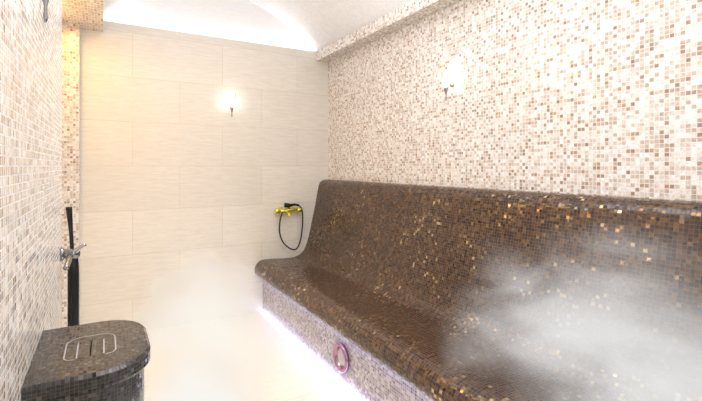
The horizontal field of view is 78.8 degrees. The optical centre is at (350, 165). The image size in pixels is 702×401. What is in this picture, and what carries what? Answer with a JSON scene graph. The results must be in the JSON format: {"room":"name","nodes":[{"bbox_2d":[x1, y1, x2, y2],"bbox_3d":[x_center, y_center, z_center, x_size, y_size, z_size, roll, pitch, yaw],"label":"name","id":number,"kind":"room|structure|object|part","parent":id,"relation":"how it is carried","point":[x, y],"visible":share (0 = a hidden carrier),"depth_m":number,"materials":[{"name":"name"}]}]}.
{"room":"spa","nodes":[
{"label":"spa","id":0,"kind":"room"},
{"bbox_2d":[0,0,79,400],"bbox_3d":[-1.046,0.075,1.185,0.300,2.650,4.900,0,0,-30],"label":"wall","id":1,"kind":"structure","parent":0,"point":[40,60],"depth_m":1.13,"materials":[{"name":"beige tile"}]},
{"bbox_2d":[42,0,48,22],"bbox_3d":[-0.704,-0.438,0.979,0.083,0.215,0.076,0,0,-30],"label":"wall lamp","id":2,"kind":"object","parent":1,"relation":"attached to","point":[45,2],"visible":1,"depth_m":0.98,"materials":[{"name":"silver metal"}]},
{"bbox_2d":[60,206,86,326],"bbox_3d":[-1.187,0.509,1.825,0.097,0.661,0.196,0,0,-30],"label":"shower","id":3,"kind":"object","parent":1,"relation":"attached to","point":[71,255],"visible":0.92,"depth_m":1.87,"materials":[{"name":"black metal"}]},
{"bbox_3d":[-1.245,0.380,1.844,0.014,0.060,0.060,0,0,-30],"label":"wall plate","id":4,"kind":"part","parent":3,"relation":"part of","materials":[{"name":"silver metal"}]},
{"bbox_3d":[-1.182,0.400,1.787,0.025,0.051,0.126,0,0,-27],"label":"spout","id":5,"kind":"part","parent":3,"relation":"part of","materials":[{"name":"silver metal"}]},
{"bbox_3d":[-1.240,0.280,1.882,0.033,0.201,0.026,0,0,-30],"label":"shower handle","id":6,"kind":"part","parent":3,"relation":"part of","materials":[{"name":"black metal"}]},
{"bbox_3d":[-1.171,0.355,1.846,0.050,0.043,0.021,0,0,-14],"label":"lever","id":7,"kind":"part","parent":3,"relation":"part of","materials":[{"name":"silver metal"}]},
{"bbox_2d":[62,0,102,31],"bbox_3d":[-0.890,-1.133,1.276,0.260,0.095,4.900,0,0,-30],"label":"trim","id":8,"kind":"structure","parent":1,"relation":"attached to","point":[88,14],"depth_m":3.04,"materials":[{"name":"beige tile"}]},
{"bbox_2d":[80,20,327,330],"bbox_3d":[-1.304,0.110,3.925,2.600,2.580,0.100,0,0,-30],"label":"wall","id":9,"kind":"structure","parent":0,"point":[180,194],"depth_m":3.80,"materials":[{"name":"tile"}]},
{"bbox_2d":[228,93,235,115],"bbox_3d":[-1.099,-0.557,3.930,0.076,0.215,0.098,0,0,-30],"label":"wall lamp","id":10,"kind":"object","parent":9,"relation":"attached to","point":[231,99],"visible":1,"depth_m":3.91,"materials":[{"name":"white glass"}]},
{"bbox_3d":[-1.093,-0.605,3.920,0.072,0.120,0.072,0,0,37],"label":"lamp shade","id":11,"kind":"part","parent":10,"relation":"part of","materials":[{"name":"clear glass"}]},
{"bbox_2d":[274,203,302,249],"bbox_3d":[-0.616,0.595,4.200,0.181,0.477,0.263,0,0,31],"label":"shower mixer","id":12,"kind":"object","parent":9,"relation":"attached to","point":[288,208],"visible":1,"depth_m":4.17,"materials":[{"name":"yellow metal"}]},
{"bbox_2d":[144,311,356,400],"bbox_3d":[-0.076,1.450,1.806,2.600,0.100,5.000,0,0,-30],"label":"floor","id":13,"kind":"structure","parent":0,"point":[244,357],"depth_m":3.00,"materials":[{"name":"tile"}]},
{"bbox_2d":[22,320,150,400],"bbox_3d":[-0.721,0.949,1.200,0.274,0.899,0.400,0,0,-30],"label":"pedestal","id":14,"kind":"object","parent":13,"relation":"on","point":[103,360],"visible":1,"depth_m":1.10,"materials":[{"name":"black tile"}]},
{"bbox_2d":[255,179,701,400],"bbox_3d":[0.633,0.769,2.187,0.787,1.258,4.848,0,0,-30],"label":"bench","id":15,"kind":"object","parent":13,"relation":"on","point":[430,293],"visible":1,"depth_m":2.15,"materials":[{"name":"brown tile"}]},
{"bbox_2d":[333,342,349,372],"bbox_3d":[-0.065,1.226,2.732,0.030,0.184,0.184,0,0,-30],"label":"outlet","id":16,"kind":"object","parent":15,"relation":"attached to","point":[340,353],"visible":1,"depth_m":2.72,"materials":[{"name":"silver metal"}]},
{"bbox_2d":[337,348,344,366],"bbox_3d":[-0.061,1.226,2.735,0.016,0.120,0.120,0,0,-30],"label":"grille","id":17,"kind":"object","parent":16,"relation":"attached to","point":[340,351],"depth_m":2.73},
{"bbox_3d":[0.513,0.960,2.117,0.509,0.211,4.848,0,0,-30],"label":"seat","id":18,"kind":"part","parent":15,"relation":"part of","materials":[{"name":"brown tile"}]},
{"bbox_2d":[103,0,410,51],"bbox_3d":[0.011,-1.423,1.856,2.160,0.564,5.000,0,0,-30],"label":"ceiling","id":19,"kind":"structure","parent":0,"point":[318,23],"depth_m":3.85,"materials":[{"name":"white paint"}]},
{"bbox_2d":[103,0,311,50],"bbox_3d":[-1.252,-1.377,4.014,2.380,0.595,0.001,0,0,-30],"label":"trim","id":20,"kind":"structure","parent":19,"relation":"attached to","point":[241,20],"depth_m":3.99,"materials":[{"name":"white paint"}]},
{"bbox_2d":[328,0,701,201],"bbox_3d":[1.031,-0.043,2.389,0.100,2.885,4.900,0,0,-30],"label":"wall","id":21,"kind":"structure","parent":0,"point":[585,97],"depth_m":2.34,"materials":[{"name":"beige tile"}]},
{"bbox_2d":[316,0,462,62],"bbox_3d":[0.927,-1.133,2.329,0.140,0.095,4.900,0,0,-30],"label":"trim","id":22,"kind":"structure","parent":21,"relation":"attached to","point":[413,11],"depth_m":3.39,"materials":[{"name":"beige tile"}]},
{"bbox_2d":[440,67,454,99],"bbox_3d":[0.644,-0.542,2.859,0.098,0.215,0.076,0,0,-30],"label":"wall lamp","id":23,"kind":"object","parent":21,"relation":"attached to","point":[446,78],"visible":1,"depth_m":2.84,"materials":[{"name":"white glass"}]},
{"bbox_3d":[0.635,-0.590,2.853,0.072,0.120,0.072,0,0,-8],"label":"lamp shade","id":24,"kind":"part","parent":23,"relation":"part of","materials":[{"name":"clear glass"}]}
]}

